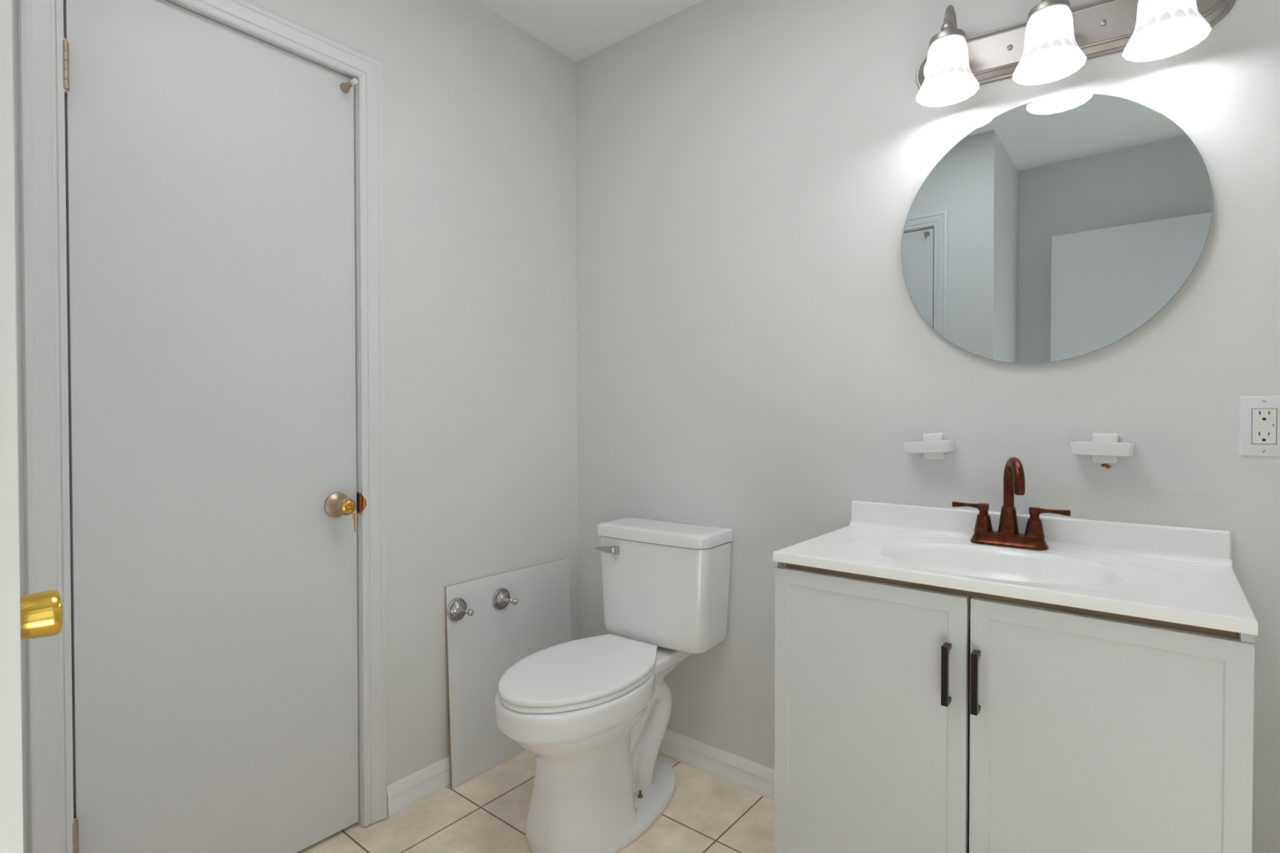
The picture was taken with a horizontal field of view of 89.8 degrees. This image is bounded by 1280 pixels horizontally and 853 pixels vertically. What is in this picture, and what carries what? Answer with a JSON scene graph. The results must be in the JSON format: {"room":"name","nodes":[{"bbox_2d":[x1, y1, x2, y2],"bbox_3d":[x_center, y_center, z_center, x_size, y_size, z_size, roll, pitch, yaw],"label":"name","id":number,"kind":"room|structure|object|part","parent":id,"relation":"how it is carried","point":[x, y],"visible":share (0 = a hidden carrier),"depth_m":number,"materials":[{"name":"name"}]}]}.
{"room":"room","nodes":[
{"label":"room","id":0,"kind":"room"},
{"bbox_2d":[0,0,23,852],"bbox_3d":[-0.666,-0.101,0.224,0.100,2.447,0.636,1,1,39],"label":"door","id":1,"kind":"structure","parent":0,"point":[11,724],"depth_m":0.44,"materials":[{"name":"paint"}]},
{"bbox_2d":[19,589,62,639],"bbox_3d":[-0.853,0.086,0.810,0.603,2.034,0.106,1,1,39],"label":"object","id":2,"kind":"structure","parent":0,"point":[41,612],"depth_m":0.67,"materials":[{"name":"metal"}]},
{"bbox_2d":[11,0,577,852],"bbox_3d":[-0.839,-0.121,1.769,0.140,2.447,1.744,1,1,39],"label":"wall","id":3,"kind":"structure","parent":0,"point":[480,203],"depth_m":1.99,"materials":[{"name":"paint"}]},
{"bbox_2d":[17,0,386,852],"bbox_3d":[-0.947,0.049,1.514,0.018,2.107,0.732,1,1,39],"label":"trim","id":4,"kind":"structure","parent":3,"relation":"attached to","point":[42,122],"depth_m":1.27,"materials":[{"name":"white paint"}]},
{"bbox_2d":[62,0,359,852],"bbox_3d":[-0.954,0.076,1.515,0.103,2.035,0.606,1,1,39],"label":"door","id":5,"kind":"structure","parent":3,"relation":"in","point":[210,163],"depth_m":1.49,"materials":[{"name":"paint"}]},
{"bbox_3d":[-0.787,0.210,1.698,0.064,0.066,0.066,1,1,39],"label":"knob","id":6,"kind":"part","parent":5,"relation":"part of","materials":[{"name":"gold metal"}]},
{"bbox_2d":[348,505,356,531],"bbox_3d":[-0.747,0.237,1.665,0.040,0.067,0.008,0,1,33],"label":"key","id":7,"kind":"object","parent":5,"relation":"hanging from","point":[353,508],"visible":1,"depth_m":1.66,"materials":[{"name":"gold metal"}]},
{"bbox_2d":[356,492,366,513],"bbox_3d":[-0.770,0.209,1.760,0.051,0.058,0.011,0,1,26],"label":"strike plate","id":8,"kind":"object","parent":3,"relation":"attached to","point":[361,500],"depth_m":1.75,"materials":[{"name":"gold metal"}]},
{"bbox_2d":[386,755,450,817],"bbox_3d":[-0.470,1.057,2.113,0.016,0.083,0.770,1,1,39],"label":"baseboard","id":9,"kind":"structure","parent":3,"relation":"attached to","point":[403,793],"depth_m":1.89,"materials":[{"name":"white paint"}]},
{"bbox_2d":[297,750,774,852],"bbox_3d":[0.268,1.175,-0.040,4.120,0.100,3.420,1,1,39],"label":"floor","id":10,"kind":"structure","parent":0,"point":[486,813],"depth_m":1.79,"materials":[{"name":"beige tile"}]},
{"bbox_2d":[444,557,571,788],"bbox_3d":[-0.397,0.791,2.142,0.093,0.610,0.522,1,1,39],"label":"panel","id":11,"kind":"object","parent":10,"relation":"on","point":[493,623],"visible":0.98,"depth_m":2.07,"materials":[{"name":"white wood"}]},
{"bbox_2d":[494,516,733,852],"bbox_3d":[-0.084,0.709,1.826,0.421,0.785,0.714,0,1,36],"label":"toilet","id":12,"kind":"object","parent":10,"relation":"on","point":[593,713],"visible":1,"depth_m":1.78,"materials":[{"name":"white ceramic"}]},
{"bbox_3d":[-0.165,0.663,1.762,0.346,0.016,0.509,0,1,36],"label":"seat lid","id":13,"kind":"part","parent":12,"relation":"part of","materials":[{"name":"white plastic"}]},
{"bbox_3d":[-0.165,0.680,1.763,0.342,0.014,0.505,0,1,36],"label":"seat","id":14,"kind":"part","parent":12,"relation":"part of","materials":[{"name":"white plastic"}]},
{"bbox_3d":[-0.108,0.894,1.839,0.354,0.414,0.702,0,1,36],"label":"bowl","id":15,"kind":"part","parent":12,"relation":"part of","materials":[{"name":"white ceramic"}]},
{"bbox_3d":[-0.102,0.390,2.034,0.079,0.026,0.027,0,1,27],"label":"flush lever","id":16,"kind":"part","parent":12,"relation":"part of","materials":[{"name":"silver metal"}]},
{"bbox_3d":[0.068,0.333,2.030,0.421,0.038,0.196,0,1,36],"label":"tank lid","id":17,"kind":"part","parent":12,"relation":"part of","materials":[{"name":"white ceramic"}]},
{"bbox_3d":[0.070,0.512,2.034,0.412,0.316,0.184,0,1,36],"label":"tank","id":18,"kind":"part","parent":12,"relation":"part of","materials":[{"name":"white ceramic"}]},
{"bbox_2d":[774,561,1254,852],"bbox_3d":[0.714,0.699,1.319,0.756,0.816,0.462,1,1,39],"label":"vanity cabinet","id":19,"kind":"object","parent":10,"relation":"on","point":[910,717],"visible":0.97,"depth_m":1.13,"materials":[{"name":"white paint"}]},
{"bbox_3d":[0.446,0.659,1.286,0.380,0.704,0.018,1,1,39],"label":"cabinet door","id":20,"kind":"part","parent":19,"relation":"part of","materials":[{"name":"white paint"}]},
{"bbox_3d":[0.555,0.450,1.165,0.011,0.107,0.028,1,1,39],"label":"door pull","id":21,"kind":"part","parent":19,"relation":"part of","materials":[{"name":"brown metal"}]},
{"bbox_3d":[0.593,0.452,1.135,0.011,0.107,0.028,1,1,39],"label":"door pull","id":22,"kind":"part","parent":19,"relation":"part of","materials":[{"name":"brown metal"}]},
{"bbox_3d":[0.603,0.329,1.177,0.723,0.070,0.016,1,1,39],"label":"rail","id":23,"kind":"part","parent":19,"relation":"part of","materials":[{"name":"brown wood"}]},
{"bbox_2d":[773,500,1257,635],"bbox_3d":[0.726,0.300,1.327,0.758,0.190,0.460,1,1,39],"label":"sink","id":24,"kind":"object","parent":19,"relation":"in","point":[1179,575],"visible":0.76,"depth_m":1.31,"materials":[{"name":"white ceramic"}]},
{"bbox_2d":[951,457,1071,551],"bbox_3d":[0.809,0.167,1.421,0.233,0.202,0.127,1,1,39],"label":"faucet","id":25,"kind":"object","parent":24,"relation":"on","point":[1008,535],"visible":1,"depth_m":1.43,"materials":[{"name":"brown metal"}]},
{"bbox_3d":[0.763,0.185,1.504,0.058,0.013,0.014,1,1,39],"label":"lever","id":26,"kind":"part","parent":25,"relation":"part of","materials":[{"name":"brown metal"}]},
{"bbox_3d":[0.792,0.210,1.481,0.041,0.064,0.041,1,1,39],"label":"handle","id":27,"kind":"part","parent":25,"relation":"part of","materials":[{"name":"brown metal"}]},
{"bbox_3d":[0.831,0.255,1.450,0.153,0.027,0.055,1,1,39],"label":"plate","id":28,"kind":"part","parent":25,"relation":"part of","materials":[{"name":"brown metal"}]},
{"bbox_3d":[0.814,0.154,1.411,0.045,0.176,0.127,0,1,25],"label":"spout","id":29,"kind":"part","parent":25,"relation":"part of","materials":[{"name":"brown metal"}]},
{"bbox_3d":[0.871,0.210,1.417,0.041,0.064,0.041,1,1,39],"label":"handle","id":30,"kind":"part","parent":25,"relation":"part of","materials":[{"name":"brown metal"}]},
{"bbox_3d":[0.899,0.186,1.393,0.058,0.013,0.014,1,1,39],"label":"lever","id":31,"kind":"part","parent":25,"relation":"part of","materials":[{"name":"brown metal"}]},
{"bbox_3d":[0.741,0.662,1.046,0.370,0.704,0.018,1,1,39],"label":"cabinet door","id":32,"kind":"part","parent":19,"relation":"part of","materials":[{"name":"white paint"}]},
{"bbox_2d":[474,0,702,62],"bbox_3d":[0.265,-1.372,-0.072,4.120,0.100,3.420,1,1,39],"label":"ceiling","id":33,"kind":"structure","parent":0,"point":[578,29],"depth_m":2.12,"materials":[{"name":"white paint"}]},
{"bbox_2d":[576,0,1279,852],"bbox_3d":[1.300,-0.116,1.230,4.140,2.447,0.120,1,1,39],"label":"wall","id":34,"kind":"structure","parent":0,"point":[757,359],"depth_m":1.77,"materials":[{"name":"paint"}]},
{"bbox_2d":[657,728,774,800],"bbox_3d":[0.595,1.060,1.732,2.150,0.083,0.016,1,1,39],"label":"baseboard","id":35,"kind":"structure","parent":34,"relation":"attached to","point":[756,778],"depth_m":2.01,"materials":[{"name":"white paint"}]},
{"bbox_2d":[902,432,955,459],"bbox_3d":[0.715,0.050,1.591,0.113,0.068,0.061,1,1,39],"label":"soap dish","id":36,"kind":"object","parent":34,"relation":"attached to","point":[933,446],"visible":1,"depth_m":1.58,"materials":[{"name":"white ceramic"}]},
{"bbox_2d":[902,440,955,453],"bbox_3d":[0.714,0.050,1.588,0.113,0.028,0.055,-4,-2,39],"label":"tray","id":37,"kind":"object","parent":36,"relation":"on","point":[925,446],"depth_m":1.57,"materials":[{"name":"white ceramic"}]},
{"bbox_2d":[851,500,1231,559],"bbox_3d":[0.865,0.245,1.498,0.756,0.086,0.019,1,1,39],"label":"backsplash","id":38,"kind":"structure","parent":34,"relation":"attached to","point":[1210,543],"depth_m":1.40,"materials":[{"name":"white stone"}]},
{"bbox_2d":[901,93,1212,363],"bbox_3d":[0.903,-0.441,1.460,0.594,0.594,0.016,1,1,39],"label":"round mirror","id":39,"kind":"object","parent":34,"relation":"attached to","point":[1057,228],"visible":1,"depth_m":1.43,"materials":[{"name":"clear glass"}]},
{"bbox_2d":[915,0,1235,106],"bbox_3d":[0.878,-0.864,1.374,0.598,0.245,0.172,1,1,39],"label":"vanity light","id":40,"kind":"object","parent":34,"relation":"attached to","point":[1056,39],"visible":1,"depth_m":1.37,"materials":[{"name":"white glass"}]},
{"bbox_3d":[0.726,-0.928,1.504,0.077,0.120,0.126,1,1,39],"label":"lamp arm","id":41,"kind":"part","parent":40,"relation":"part of","materials":[{"name":"silver metal"}]},
{"bbox_3d":[0.711,-0.830,1.486,0.134,0.117,0.134,1,1,39],"label":"lamp shade","id":42,"kind":"part","parent":40,"relation":"part of","materials":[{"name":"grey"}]},
{"bbox_3d":[0.865,-0.815,1.360,0.134,0.117,0.134,1,1,39],"label":"lamp shade","id":43,"kind":"part","parent":40,"relation":"part of","materials":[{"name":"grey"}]},
{"bbox_3d":[0.881,-0.914,1.378,0.077,0.119,0.126,1,1,39],"label":"lamp arm","id":44,"kind":"part","parent":40,"relation":"part of","materials":[{"name":"silver metal"}]},
{"bbox_3d":[1.014,-0.798,1.239,0.134,0.117,0.134,1,1,39],"label":"lamp shade","id":45,"kind":"part","parent":40,"relation":"part of","materials":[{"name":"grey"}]},
{"bbox_2d":[1070,432,1135,468],"bbox_3d":[0.986,0.053,1.371,0.111,0.077,0.061,1,1,39],"label":"soap dish","id":46,"kind":"object","parent":34,"relation":"attached to","point":[1105,449],"visible":1,"depth_m":1.37,"materials":[{"name":"white ceramic"}]},
{"bbox_2d":[1070,440,1135,457],"bbox_3d":[0.984,0.047,1.368,0.111,0.028,0.055,1,1,39],"label":"tray","id":47,"kind":"object","parent":46,"relation":"on","point":[1094,448],"depth_m":1.35,"materials":[{"name":"white ceramic"}]},
{"bbox_2d":[1238,395,1279,457],"bbox_3d":[1.197,0.000,1.232,0.071,0.117,0.008,1,1,39],"label":"power outlet","id":48,"kind":"object","parent":34,"relation":"attached to","point":[1259,416],"visible":1,"depth_m":1.23,"materials":[{"name":"white plastic"}]},
{"bbox_2d":[1252,408,1276,444],"bbox_3d":[1.196,0.000,1.230,0.033,0.067,0.002,1,1,39],"label":"receptacle","id":49,"kind":"object","parent":48,"relation":"attached to","point":[1264,420],"depth_m":1.23,"materials":[{"name":"white plastic"}]}
]}

